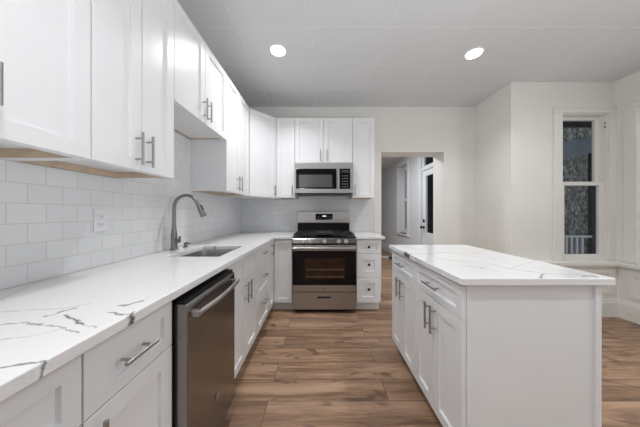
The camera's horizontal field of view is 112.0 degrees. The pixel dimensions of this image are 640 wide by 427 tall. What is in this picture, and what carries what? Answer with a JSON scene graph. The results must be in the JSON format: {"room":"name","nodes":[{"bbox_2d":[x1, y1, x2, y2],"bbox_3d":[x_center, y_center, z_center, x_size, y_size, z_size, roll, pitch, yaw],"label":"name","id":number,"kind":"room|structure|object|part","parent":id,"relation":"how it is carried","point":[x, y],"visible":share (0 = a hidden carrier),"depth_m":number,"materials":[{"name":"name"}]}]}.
{"room":"kitchen","nodes":[
{"label":"kitchen","id":0,"kind":"room"},
{"bbox_2d":[0,163,213,290],"bbox_3d":[-1.280,-0.185,0.405,0.200,2.770,5.610,0,0,0],"label":"wall","id":1,"kind":"structure","parent":0,"point":[28,163],"depth_m":1.02,"materials":[{"name":"beige paint"}]},
{"bbox_2d":[0,0,90,158],"bbox_3d":[-0.996,-0.731,0.522,0.367,1.067,0.562,0,0,0],"label":"upper cabinet","id":2,"kind":"object","parent":1,"relation":"attached to","point":[45,45],"visible":1,"depth_m":0.69,"materials":[{"name":"white paint"}]},
{"bbox_3d":[-0.831,-0.330,0.551,0.038,0.110,0.012,0,0,0],"label":"handle","id":3,"kind":"part","parent":2,"relation":"part of","materials":[{"name":"silver metal"}]},
{"bbox_3d":[-1.034,-0.214,0.522,0.287,0.030,0.526,0,0,0],"label":"underside rail","id":4,"kind":"part","parent":2,"relation":"part of","materials":[{"name":"brown wood"}]},
{"bbox_2d":[5,0,173,178],"bbox_3d":[-0.996,-0.731,1.032,0.367,1.067,0.455,0,0,0],"label":"upper cabinet","id":5,"kind":"object","parent":1,"relation":"attached to","point":[132,41],"visible":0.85,"depth_m":0.99,"materials":[{"name":"white paint"}]},
{"bbox_3d":[-1.034,-0.214,1.032,0.287,0.030,0.419,0,0,0],"label":"underside rail","id":6,"kind":"part","parent":5,"relation":"part of","materials":[{"name":"brown wood"}]},
{"bbox_3d":[-0.860,-0.730,0.918,0.020,1.063,0.224,0,0,0],"label":"door","id":7,"kind":"part","parent":5,"relation":"part of","materials":[{"name":"white paint"}]},
{"bbox_3d":[-0.831,-0.295,0.998,0.038,0.150,0.012,0,0,0],"label":"handle","id":8,"kind":"part","parent":5,"relation":"part of","materials":[{"name":"silver metal"}]},
{"bbox_3d":[-0.831,-0.295,1.059,0.038,0.150,0.012,0,0,0],"label":"handle","id":9,"kind":"part","parent":5,"relation":"part of","materials":[{"name":"silver metal"}]},
{"bbox_3d":[-0.860,-0.730,1.147,0.020,1.063,0.224,0,0,0],"label":"door","id":10,"kind":"part","parent":5,"relation":"part of","materials":[{"name":"white paint"}]},
{"bbox_2d":[93,210,106,231],"bbox_3d":[-1.167,0.043,1.150,0.009,0.116,0.072,0,0,0],"label":"wall outlet","id":11,"kind":"object","parent":1,"relation":"attached to","point":[99,216],"visible":1,"depth_m":1.14,"materials":[{"name":"white plastic"}]},
{"bbox_2d":[98,214,104,218],"bbox_3d":[-1.165,0.022,1.150,0.002,0.028,0.034,0,0,0],"label":"socket","id":12,"kind":"object","parent":11,"relation":"attached to","point":[100,216],"depth_m":1.15,"materials":[{"name":"grey plastic"}]},
{"bbox_2d":[98,222,104,226],"bbox_3d":[-1.165,0.064,1.150,0.002,0.028,0.034,0,0,0],"label":"socket","id":13,"kind":"object","parent":11,"relation":"attached to","point":[100,224],"depth_m":1.15,"materials":[{"name":"grey plastic"}]},
{"bbox_2d":[0,131,240,289],"bbox_3d":[-1.176,-0.184,1.005,0.008,0.941,4.410,0,0,0],"label":"backsplash","id":14,"kind":"structure","parent":1,"relation":"attached to","point":[46,213],"depth_m":1.09,"materials":[{"name":"tile"}]},
{"bbox_2d":[174,0,225,139],"bbox_3d":[-0.996,-0.960,1.612,0.367,0.608,0.702,0,0,0],"label":"upper cabinet","id":15,"kind":"object","parent":1,"relation":"attached to","point":[199,78],"visible":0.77,"depth_m":1.53,"materials":[{"name":"white paint"}]},
{"bbox_3d":[-0.860,-0.959,1.430,0.020,0.604,0.335,0,0,0],"label":"door","id":16,"kind":"part","parent":15,"relation":"part of","materials":[{"name":"white paint"}]},
{"bbox_3d":[-1.034,-0.662,1.612,0.287,0.010,0.666,0,0,0],"label":"underside rail","id":17,"kind":"part","parent":15,"relation":"part of","materials":[{"name":"brown wood"}]},
{"bbox_3d":[-0.831,-0.754,1.569,0.038,0.150,0.012,0,0,0],"label":"handle","id":18,"kind":"part","parent":15,"relation":"part of","materials":[{"name":"silver metal"}]},
{"bbox_3d":[-0.831,-0.754,1.629,0.038,0.150,0.012,0,0,0],"label":"handle","id":19,"kind":"part","parent":15,"relation":"part of","materials":[{"name":"silver metal"}]},
{"bbox_3d":[-0.860,-0.959,1.782,0.020,0.604,0.360,0,0,0],"label":"door","id":20,"kind":"part","parent":15,"relation":"part of","materials":[{"name":"white paint"}]},
{"bbox_2d":[191,74,248,195],"bbox_3d":[-0.996,-0.731,2.284,0.367,1.067,0.638,0,0,0],"label":"upper cabinet","id":21,"kind":"object","parent":1,"relation":"attached to","point":[218,167],"visible":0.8,"depth_m":2.06,"materials":[{"name":"white paint"}]},
{"bbox_3d":[-1.034,-0.214,2.284,0.287,0.030,0.602,0,0,0],"label":"underside rail","id":22,"kind":"part","parent":21,"relation":"part of","materials":[{"name":"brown wood"}]},
{"bbox_3d":[-0.860,-0.730,2.112,0.020,1.063,0.292,0,0,0],"label":"door","id":23,"kind":"part","parent":21,"relation":"part of","materials":[{"name":"white paint"}]},
{"bbox_3d":[-0.860,-0.730,2.432,0.020,1.063,0.340,0,0,0],"label":"door","id":24,"kind":"part","parent":21,"relation":"part of","materials":[{"name":"white paint"}]},
{"bbox_2d":[249,107,474,253],"bbox_3d":[0.610,-0.185,3.360,3.980,2.770,0.300,0,0,0],"label":"wall","id":25,"kind":"structure","parent":0,"point":[446,135],"depth_m":3.21,"materials":[{"name":"beige paint"}]},
{"bbox_2d":[225,108,278,198],"bbox_3d":[-0.878,-0.731,2.907,0.601,1.067,0.604,0,0,0],"label":"upper cabinet","id":26,"kind":"object","parent":25,"relation":"attached to","point":[262,127],"visible":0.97,"depth_m":2.74,"materials":[{"name":"white paint"}]},
{"bbox_3d":[-0.724,-0.730,2.749,0.020,1.063,0.375,0,0,44],"label":"door","id":27,"kind":"part","parent":26,"relation":"part of","materials":[{"name":"white paint"}]},
{"bbox_2d":[277,118,296,198],"bbox_3d":[-0.459,-0.731,3.026,0.244,1.067,0.367,0,0,0],"label":"upper cabinet","id":28,"kind":"object","parent":25,"relation":"attached to","point":[285,126],"visible":0.91,"depth_m":2.88,"materials":[{"name":"white paint"}]},
{"bbox_2d":[241,195,374,231],"bbox_3d":[-0.180,0.013,3.206,1.984,0.546,0.008,0,0,0],"label":"backsplash","id":29,"kind":"structure","parent":25,"relation":"attached to","point":[253,211],"depth_m":3.20,"materials":[{"name":"tile"}]},
{"bbox_2d":[295,118,351,162],"bbox_3d":[0.050,-0.961,3.026,0.767,0.606,0.367,0,0,0],"label":"upper cabinet","id":30,"kind":"object","parent":25,"relation":"attached to","point":[317,140],"visible":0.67,"depth_m":2.89,"materials":[{"name":"white paint"}]},
{"bbox_3d":[-0.143,-0.960,2.890,0.380,0.602,0.020,0,0,0],"label":"door","id":31,"kind":"part","parent":30,"relation":"part of","materials":[{"name":"white paint"}]},
{"bbox_2d":[294,163,352,195],"bbox_3d":[0.050,-0.447,2.975,0.763,0.414,0.450,0,0,0],"label":"microwave","id":32,"kind":"object","parent":30,"relation":"attached to","point":[310,179],"visible":1,"depth_m":2.80,"materials":[{"name":"silver metal"}]},
{"bbox_3d":[-0.049,-0.437,2.816,0.522,0.261,0.030,0,0,0],"label":"door","id":33,"kind":"part","parent":32,"relation":"part of","materials":[{"name":"black glass"}]},
{"bbox_3d":[0.235,-0.437,2.776,0.031,0.262,0.054,0,0,0],"label":"handle","id":34,"kind":"part","parent":32,"relation":"part of","materials":[{"name":"silver metal"}]},
{"bbox_3d":[0.325,-0.437,2.816,0.133,0.261,0.030,0,0,0],"label":"control panel","id":35,"kind":"part","parent":32,"relation":"part of","materials":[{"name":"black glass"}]},
{"bbox_3d":[0.242,-0.960,2.890,0.380,0.602,0.020,0,0,0],"label":"door","id":36,"kind":"part","parent":30,"relation":"part of","materials":[{"name":"white paint"}]},
{"bbox_2d":[354,212,358,219],"bbox_3d":[0.535,0.050,3.197,0.072,0.116,0.009,0,0,0],"label":"wall outlet","id":37,"kind":"object","parent":25,"relation":"attached to","point":[356,214],"visible":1,"depth_m":3.20,"materials":[{"name":"white plastic"}]},
{"bbox_2d":[349,118,374,198],"bbox_3d":[0.583,-0.731,3.026,0.293,1.067,0.367,0,0,0],"label":"upper cabinet","id":38,"kind":"object","parent":25,"relation":"attached to","point":[363,129],"visible":0.91,"depth_m":2.89,"materials":[{"name":"white paint"}]},
{"bbox_2d":[381,157,403,171],"bbox_3d":[0.950,-1.420,6.005,2.700,0.100,4.990,0,0,0],"label":"ceiling","id":39,"kind":"structure","parent":0,"point":[386,162],"depth_m":5.80,"materials":[{"name":"paint"}]},
{"bbox_2d":[381,157,418,244],"bbox_3d":[2.200,-0.085,6.005,0.200,2.570,4.990,0,0,0],"label":"wall","id":40,"kind":"structure","parent":0,"point":[388,176],"depth_m":5.80,"materials":[{"name":"paint"}]},
{"bbox_2d":[381,242,391,253],"bbox_3d":[2.090,1.100,6.475,0.020,0.200,3.850,0,0,0],"label":"baseboard","id":41,"kind":"structure","parent":40,"relation":"attached to","point":[384,246],"depth_m":6.77,"materials":[{"name":"paint"}]},
{"bbox_2d":[396,158,408,236],"bbox_3d":[2.165,-0.362,5.495,0.210,1.855,0.830,0,0,0],"label":"window","id":42,"kind":"structure","parent":40,"relation":"in","point":[406,161],"depth_m":5.63,"materials":[{"name":"paint"}]},
{"bbox_3d":[2.250,-0.330,5.500,0.040,1.740,0.600,0,0,0],"label":"sash","id":43,"kind":"part","parent":42,"relation":"part of","materials":[{"name":"paint"}]},
{"bbox_2d":[419,157,432,244],"bbox_3d":[2.105,-0.040,4.140,0.130,2.480,0.820,0,0,0],"label":"door","id":44,"kind":"structure","parent":40,"relation":"in","point":[425,238],"depth_m":4.38,"materials":[{"name":"paint"}]},
{"bbox_2d":[177,0,639,106],"bbox_3d":[1.170,-1.620,0.555,5.140,0.100,5.910,0,0,0],"label":"ceiling","id":45,"kind":"structure","parent":0,"point":[341,53],"depth_m":2.02,"materials":[{"name":"paint"}]},
{"bbox_2d":[269,43,286,56],"bbox_3d":[-0.406,-1.564,2.087,0.176,0.012,0.176,0,0,0],"label":"recessed light","id":46,"kind":"object","parent":45,"relation":"in","point":[276,49],"visible":1,"depth_m":2.08,"materials":[{"name":"white plastic"}]},
{"bbox_2d":[271,45,284,55],"bbox_3d":[-0.406,-1.560,2.087,0.134,0.004,0.134,0,0,0],"label":"diffuser","id":47,"kind":"object","parent":46,"relation":"attached to","point":[276,50],"depth_m":2.08,"materials":[{"name":"white plastic"}]},
{"bbox_2d":[463,46,484,59],"bbox_3d":[1.516,-1.564,2.126,0.176,0.012,0.176,0,0,0],"label":"recessed light","id":48,"kind":"object","parent":45,"relation":"in","point":[475,52],"visible":1,"depth_m":2.12,"materials":[{"name":"white plastic"}]},
{"bbox_2d":[466,49,481,58],"bbox_3d":[1.516,-1.560,2.126,0.134,0.004,0.134,0,0,0],"label":"diffuser","id":49,"kind":"object","parent":48,"relation":"attached to","point":[472,53],"depth_m":2.12,"materials":[{"name":"white plastic"}]},
{"bbox_2d":[221,248,639,426],"bbox_3d":[1.170,1.250,3.100,5.140,0.100,11.000,0,0,0],"label":"floor","id":50,"kind":"structure","parent":0,"point":[303,367],"depth_m":1.60,"materials":[{"name":"brown wood"}]},
{"bbox_2d":[0,355,80,426],"bbox_3d":[-0.842,0.759,0.203,0.650,0.882,0.604,0,0,0],"label":"base cabinet","id":51,"kind":"object","parent":50,"relation":"on","point":[54,400],"visible":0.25,"depth_m":0.45,"materials":[{"name":"white paint"}]},
{"bbox_2d":[80,301,171,426],"bbox_3d":[-0.842,0.759,0.659,0.650,0.882,0.304,0,0,0],"label":"base cabinet","id":52,"kind":"object","parent":50,"relation":"on","point":[126,378],"visible":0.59,"depth_m":0.65,"materials":[{"name":"white paint"}]},
{"bbox_3d":[-0.536,0.585,0.528,0.038,0.150,0.012,0,0,0],"label":"handle","id":53,"kind":"part","parent":52,"relation":"part of","materials":[{"name":"silver metal"}]},
{"bbox_3d":[-0.565,0.791,0.659,0.020,0.589,0.302,0,0,0],"label":"door","id":54,"kind":"part","parent":52,"relation":"part of","materials":[{"name":"white paint"}]},
{"bbox_3d":[-0.536,0.411,0.640,0.038,0.012,0.112,0,0,0],"label":"handle","id":55,"kind":"part","parent":52,"relation":"part of","materials":[{"name":"silver metal"}]},
{"bbox_2d":[171,269,238,426],"bbox_3d":[-0.810,0.766,1.052,0.709,0.868,0.472,0,0,0],"label":"dishwasher","id":56,"kind":"object","parent":50,"relation":"on","point":[203,317],"visible":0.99,"depth_m":0.96,"materials":[{"name":"silver metal"}]},
{"bbox_3d":[-0.481,0.398,1.056,0.052,0.024,0.425,0,0,0],"label":"handle","id":57,"kind":"part","parent":56,"relation":"part of","materials":[{"name":"silver metal"}]},
{"bbox_2d":[224,250,256,377],"bbox_3d":[-0.842,0.759,1.601,0.650,0.882,0.616,0,0,0],"label":"base cabinet","id":58,"kind":"object","parent":50,"relation":"on","point":[245,269],"visible":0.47,"depth_m":1.59,"materials":[{"name":"white paint"}]},
{"bbox_3d":[-0.565,0.791,1.456,0.020,0.589,0.324,0,0,0],"label":"door","id":59,"kind":"part","parent":58,"relation":"part of","materials":[{"name":"white paint"}]},
{"bbox_3d":[-0.536,0.585,1.585,0.038,0.150,0.012,0,0,0],"label":"handle","id":60,"kind":"part","parent":58,"relation":"part of","materials":[{"name":"silver metal"}]},
{"bbox_3d":[-0.536,0.585,1.655,0.038,0.150,0.012,0,0,0],"label":"handle","id":61,"kind":"part","parent":58,"relation":"part of","materials":[{"name":"silver metal"}]},
{"bbox_3d":[-0.565,0.791,1.765,0.020,0.589,0.286,0,0,0],"label":"door","id":62,"kind":"part","parent":58,"relation":"part of","materials":[{"name":"white paint"}]},
{"bbox_2d":[257,243,268,334],"bbox_3d":[-0.842,0.759,2.127,0.650,0.882,0.433,0,0,0],"label":"base cabinet","id":63,"kind":"object","parent":50,"relation":"on","point":[263,252],"visible":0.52,"depth_m":2.11,"materials":[{"name":"white paint"}]},
{"bbox_3d":[-0.565,0.934,2.127,0.020,0.304,0.431,0,0,0],"label":"drawer","id":64,"kind":"part","parent":63,"relation":"part of","materials":[{"name":"white paint"}]},
{"bbox_3d":[-0.565,0.637,2.127,0.020,0.281,0.431,0,0,0],"label":"drawer","id":65,"kind":"part","parent":63,"relation":"part of","materials":[{"name":"white paint"}]},
{"bbox_3d":[-0.565,0.411,2.127,0.020,0.163,0.431,0,0,0],"label":"drawer","id":66,"kind":"part","parent":63,"relation":"part of","materials":[{"name":"white paint"}]},
{"bbox_2d":[269,239,292,310],"bbox_3d":[-0.752,0.759,2.773,0.830,0.882,0.854,0,0,0],"label":"base cabinet","id":67,"kind":"object","parent":50,"relation":"on","point":[280,250],"visible":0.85,"depth_m":2.60,"materials":[{"name":"white paint"}]},
{"bbox_2d":[0,232,294,401],"bbox_3d":[-0.751,0.301,1.541,0.840,0.030,3.322,0,0,0],"label":"countertop","id":68,"kind":"structure","parent":67,"relation":"on","point":[47,324],"depth_m":0.69,"materials":[{"name":"white stone"}]},
{"bbox_2d":[169,194,206,250],"bbox_3d":[-1.010,0.071,1.655,0.276,0.430,0.060,0,0,0],"label":"faucet","id":69,"kind":"object","parent":68,"relation":"on","point":[174,240],"visible":1,"depth_m":1.64,"materials":[{"name":"silver metal"}]},
{"bbox_3d":[-1.078,0.204,1.643,0.051,0.052,0.030,0,0,13],"label":"lever","id":70,"kind":"part","parent":69,"relation":"part of","materials":[{"name":"silver metal"}]},
{"bbox_2d":[181,249,234,256],"bbox_3d":[-0.829,0.419,1.623,0.399,0.204,0.501,0,0,0],"label":"sink","id":71,"kind":"object","parent":68,"relation":"in","point":[205,252],"visible":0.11,"depth_m":1.84,"materials":[{"name":"silver metal"}]},
{"bbox_3d":[-0.565,0.708,2.471,0.020,0.756,0.246,0,0,0],"label":"door","id":72,"kind":"part","parent":67,"relation":"part of","materials":[{"name":"white paint"}]},
{"bbox_3d":[-0.445,0.708,2.610,0.211,0.756,0.020,0,0,0],"label":"door","id":73,"kind":"part","parent":67,"relation":"part of","materials":[{"name":"white paint"}]},
{"bbox_2d":[292,211,355,310],"bbox_3d":[0.050,0.592,2.826,0.758,1.216,0.678,0,0,0],"label":"stove","id":74,"kind":"object","parent":50,"relation":"on","point":[324,264],"visible":0.88,"depth_m":2.56,"materials":[{"name":"silver metal"}]},
{"bbox_2d":[315,230,332,232],"bbox_3d":[0.050,0.246,2.825,0.224,0.016,0.390,0,0,0],"label":"griddle","id":75,"kind":"object","parent":74,"relation":"on","point":[316,231],"visible":1,"depth_m":2.79,"materials":[{"name":"grey metal"}]},
{"bbox_3d":[0.050,0.418,2.521,0.734,0.033,0.068,0,0,0],"label":"handle","id":76,"kind":"part","parent":74,"relation":"part of","materials":[{"name":"silver metal"}]},
{"bbox_2d":[292,233,355,237],"bbox_3d":[0.050,0.301,2.822,0.758,0.012,0.495,0,0,0],"label":"cooktop","id":77,"kind":"object","parent":74,"relation":"in","point":[295,236],"depth_m":2.66,"materials":[{"name":"black metal"}]},
{"bbox_3d":[0.050,0.338,2.579,0.754,0.061,0.058,0,0,0],"label":"control panel","id":78,"kind":"part","parent":74,"relation":"part of","materials":[{"name":"silver metal"}]},
{"bbox_3d":[0.050,1.046,2.583,0.750,0.203,0.051,0,0,0],"label":"storage drawer","id":79,"kind":"part","parent":74,"relation":"part of","materials":[{"name":"silver metal"}]},
{"bbox_3d":[0.050,0.659,2.582,0.750,0.406,0.053,0,0,0],"label":"oven door","id":80,"kind":"part","parent":74,"relation":"part of","materials":[{"name":"black glass"}]},
{"bbox_2d":[355,239,380,308],"bbox_3d":[0.586,0.759,2.886,0.290,0.882,0.624,0,0,0],"label":"base cabinet","id":81,"kind":"object","parent":50,"relation":"on","point":[368,256],"visible":0.78,"depth_m":2.60,"materials":[{"name":"white paint"}]},
{"bbox_2d":[352,232,384,238],"bbox_3d":[0.604,0.301,2.887,0.343,0.030,0.630,0,0,0],"label":"countertop","id":82,"kind":"structure","parent":81,"relation":"on","point":[359,235],"depth_m":2.69,"materials":[{"name":"white stone"}]},
{"bbox_3d":[0.586,0.934,2.610,0.288,0.304,0.020,0,0,0],"label":"drawer","id":83,"kind":"part","parent":81,"relation":"part of","materials":[{"name":"white paint"}]},
{"bbox_3d":[0.586,0.637,2.610,0.288,0.281,0.020,0,0,0],"label":"drawer","id":84,"kind":"part","parent":81,"relation":"part of","materials":[{"name":"white paint"}]},
{"bbox_3d":[0.586,0.411,2.610,0.288,0.163,0.020,0,0,0],"label":"drawer","id":85,"kind":"part","parent":81,"relation":"part of","materials":[{"name":"white paint"}]},
{"bbox_2d":[392,250,415,376],"bbox_3d":[0.920,0.759,1.668,0.652,0.882,0.458,0,0,0],"label":"base cabinet","id":86,"kind":"object","parent":50,"relation":"on","point":[403,268],"visible":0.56,"depth_m":1.62,"materials":[{"name":"white paint"}]},
{"bbox_3d":[0.613,0.585,1.700,0.038,0.150,0.012,0,0,0],"label":"handle","id":87,"kind":"part","parent":86,"relation":"part of","materials":[{"name":"silver metal"}]},
{"bbox_3d":[0.642,0.795,1.782,0.020,0.616,0.225,0,0,0],"label":"door","id":88,"kind":"part","parent":86,"relation":"part of","materials":[{"name":"white paint"}]},
{"bbox_3d":[0.642,0.406,1.667,0.020,0.153,0.455,0,0,0],"label":"drawer","id":89,"kind":"part","parent":86,"relation":"part of","materials":[{"name":"white paint"}]},
{"bbox_3d":[0.642,0.795,1.553,0.020,0.616,0.226,0,0,0],"label":"door","id":90,"kind":"part","parent":86,"relation":"part of","materials":[{"name":"white paint"}]},
{"bbox_2d":[389,245,615,284],"bbox_3d":[0.950,0.301,1.425,0.677,0.030,0.980,0,0,0],"label":"countertop","id":91,"kind":"structure","parent":86,"relation":"on","point":[461,264],"depth_m":1.12,"materials":[{"name":"white stone"}]},
{"bbox_2d":[415,262,601,426],"bbox_3d":[0.921,0.759,1.197,0.654,0.882,0.482,0,0,0],"label":"base cabinet","id":92,"kind":"object","parent":50,"relation":"on","point":[486,355],"visible":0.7,"depth_m":0.97,"materials":[{"name":"white paint"}]},
{"bbox_3d":[0.642,0.795,1.322,0.020,0.616,0.228,0,0,0],"label":"door","id":93,"kind":"part","parent":92,"relation":"part of","materials":[{"name":"white paint"}]},
{"bbox_3d":[0.613,0.585,1.236,0.038,0.150,0.012,0,0,0],"label":"handle","id":94,"kind":"part","parent":92,"relation":"part of","materials":[{"name":"silver metal"}]},
{"bbox_3d":[0.613,0.406,1.200,0.038,0.012,0.150,0,0,0],"label":"handle","id":95,"kind":"part","parent":92,"relation":"part of","materials":[{"name":"silver metal"}]},
{"bbox_3d":[0.613,0.585,1.178,0.038,0.150,0.012,0,0,0],"label":"handle","id":96,"kind":"part","parent":92,"relation":"part of","materials":[{"name":"silver metal"}]},
{"bbox_3d":[0.642,0.406,1.200,0.020,0.153,0.472,0,0,0],"label":"drawer","id":97,"kind":"part","parent":92,"relation":"part of","materials":[{"name":"white paint"}]},
{"bbox_3d":[0.642,0.795,1.084,0.020,0.616,0.240,0,0,0],"label":"door","id":98,"kind":"part","parent":92,"relation":"part of","materials":[{"name":"white paint"}]},
{"bbox_3d":[0.660,0.759,0.969,0.014,0.882,0.018,0,0,0],"label":"corner post","id":99,"kind":"part","parent":92,"relation":"part of","materials":[{"name":"white paint"}]},
{"bbox_3d":[0.945,0.759,0.972,0.554,0.882,0.012,0,0,0],"label":"panel","id":100,"kind":"part","parent":92,"relation":"part of","materials":[{"name":"white paint"}]},
{"bbox_3d":[1.235,0.759,0.967,0.026,0.882,0.022,0,0,0],"label":"corner post","id":101,"kind":"part","parent":92,"relation":"part of","materials":[{"name":"white paint"}]},
{"bbox_2d":[475,82,613,260],"bbox_3d":[3.020,-0.185,2.905,1.440,2.770,0.610,0,0,0],"label":"wall","id":102,"kind":"structure","parent":0,"point":[514,125],"depth_m":2.60,"materials":[{"name":"beige paint"}]},
{"bbox_2d":[552,107,617,260],"bbox_3d":[3.165,-0.328,2.632,0.750,1.855,0.135,0,0,0],"label":"window","id":103,"kind":"structure","parent":102,"relation":"in","point":[597,115],"depth_m":2.59,"materials":[{"name":"beige paint"}]},
{"bbox_3d":[3.180,-0.753,2.679,0.534,0.847,0.035,0,0,0],"label":"sash","id":104,"kind":"part","parent":103,"relation":"part of","materials":[{"name":"beige paint"}]},
{"bbox_3d":[3.180,0.102,2.639,0.534,0.934,0.035,0,0,0],"label":"sash","id":105,"kind":"part","parent":103,"relation":"part of","materials":[{"name":"beige paint"}]},
{"bbox_3d":[3.180,0.585,2.645,0.560,0.030,0.110,0,0,0],"label":"sill","id":106,"kind":"part","parent":103,"relation":"part of","materials":[{"name":"beige paint"}]},
{"bbox_2d":[581,270,611,293],"bbox_3d":[2.905,0.805,2.494,0.910,0.270,0.012,0,0,0],"label":"trim","id":107,"kind":"structure","parent":102,"relation":"attached to","point":[608,272],"depth_m":2.49,"materials":[{"name":"beige paint"}]},
{"bbox_2d":[602,299,617,316],"bbox_3d":[2.864,1.103,2.490,1.128,0.195,0.020,0,0,0],"label":"baseboard","id":108,"kind":"structure","parent":102,"relation":"attached to","point":[609,306],"depth_m":2.48,"materials":[{"name":"beige paint"}]},
{"bbox_2d":[614,71,639,263],"bbox_3d":[3.640,-0.185,0.100,0.200,2.770,5.000,0,0,0],"label":"wall","id":109,"kind":"structure","parent":0,"point":[626,89],"depth_m":2.54,"materials":[{"name":"beige paint"}]},
{"bbox_2d":[540,261,639,269],"bbox_3d":[2.920,0.595,1.400,1.240,0.034,2.400,0,0,0],"label":"trim","id":110,"kind":"structure","parent":109,"relation":"attached to","point":[559,263],"depth_m":2.46,"materials":[{"name":"beige paint"}]},
{"bbox_2d":[563,266,639,305],"bbox_3d":[2.930,0.907,1.400,1.220,0.585,2.400,0,0,0],"label":"trim","id":111,"kind":"structure","parent":109,"relation":"attached to","point":[620,291],"depth_m":2.47,"materials":[{"name":"beige paint"}]},
{"bbox_2d":[617,299,639,324],"bbox_3d":[3.430,1.103,1.350,0.020,0.195,2.300,0,0,0],"label":"baseboard","id":112,"kind":"structure","parent":109,"relation":"attached to","point":[627,311],"depth_m":2.39,"materials":[{"name":"beige paint"}]},
{"bbox_2d":[621,98,639,264],"bbox_3d":[3.603,-0.328,2.080,0.195,1.855,0.880,0,0,0],"label":"window","id":113,"kind":"structure","parent":109,"relation":"in","point":[630,109],"depth_m":2.45,"materials":[{"name":"beige paint"}]},
{"bbox_2d":[629,273,639,299],"bbox_3d":[3.434,0.805,1.850,0.012,0.270,1.100,0,0,0],"label":"trim","id":114,"kind":"structure","parent":109,"relation":"attached to","point":[631,275],"depth_m":2.37,"materials":[{"name":"beige paint"}]},
{"label":"outside","id":115,"kind":"structure","parent":0,"visible":0},
{"bbox_2d":[426,157,432,232],"bbox_3d":[3.730,-1.050,9.000,2.740,4.500,0.400,0,0,0],"label":"night sky","id":116,"kind":"structure","parent":115,"point":[429,160],"depth_m":8.80,"materials":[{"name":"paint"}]},
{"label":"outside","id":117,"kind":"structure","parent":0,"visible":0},
{"bbox_2d":[563,121,591,158],"bbox_3d":[5.600,-1.331,3.665,4.800,0.859,1.430,0,0,0],"label":"porch roof","id":118,"kind":"structure","parent":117,"point":[583,146],"depth_m":4.25,"materials":[{"name":"paint"}]},
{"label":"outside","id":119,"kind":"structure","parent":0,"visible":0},
{"bbox_3d":[5.700,1.275,5.550,6.600,0.150,3.900,0,0,0],"label":"trim","id":120,"kind":"structure","parent":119,"visible":0},
{"bbox_2d":[563,128,591,253],"bbox_3d":[7.850,-1.550,6.300,5.300,5.500,1.000,0,0,0],"label":"stone wall","id":121,"kind":"structure","parent":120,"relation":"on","point":[575,169],"depth_m":5.80,"materials":[{"name":"grey stone"}]},
{"bbox_2d":[564,153,595,253],"bbox_3d":[4.665,0.050,4.001,0.931,2.300,0.070,0,0,-1],"label":"porch railing","id":122,"kind":"object","parent":120,"relation":"on","point":[591,236],"visible":0.3,"depth_m":3.99,"materials":[{"name":"white paint"}]},
{"bbox_3d":[4.604,0.443,4.000,0.809,0.035,0.060,0,0,0],"label":"rail","id":123,"kind":"part","parent":122,"relation":"part of","materials":[{"name":"white paint"}]},
{"bbox_3d":[5.070,0.050,4.010,0.120,2.300,0.060,0,0,0],"label":"post","id":124,"kind":"part","parent":122,"relation":"part of","materials":[{"name":"paint"}]}
]}

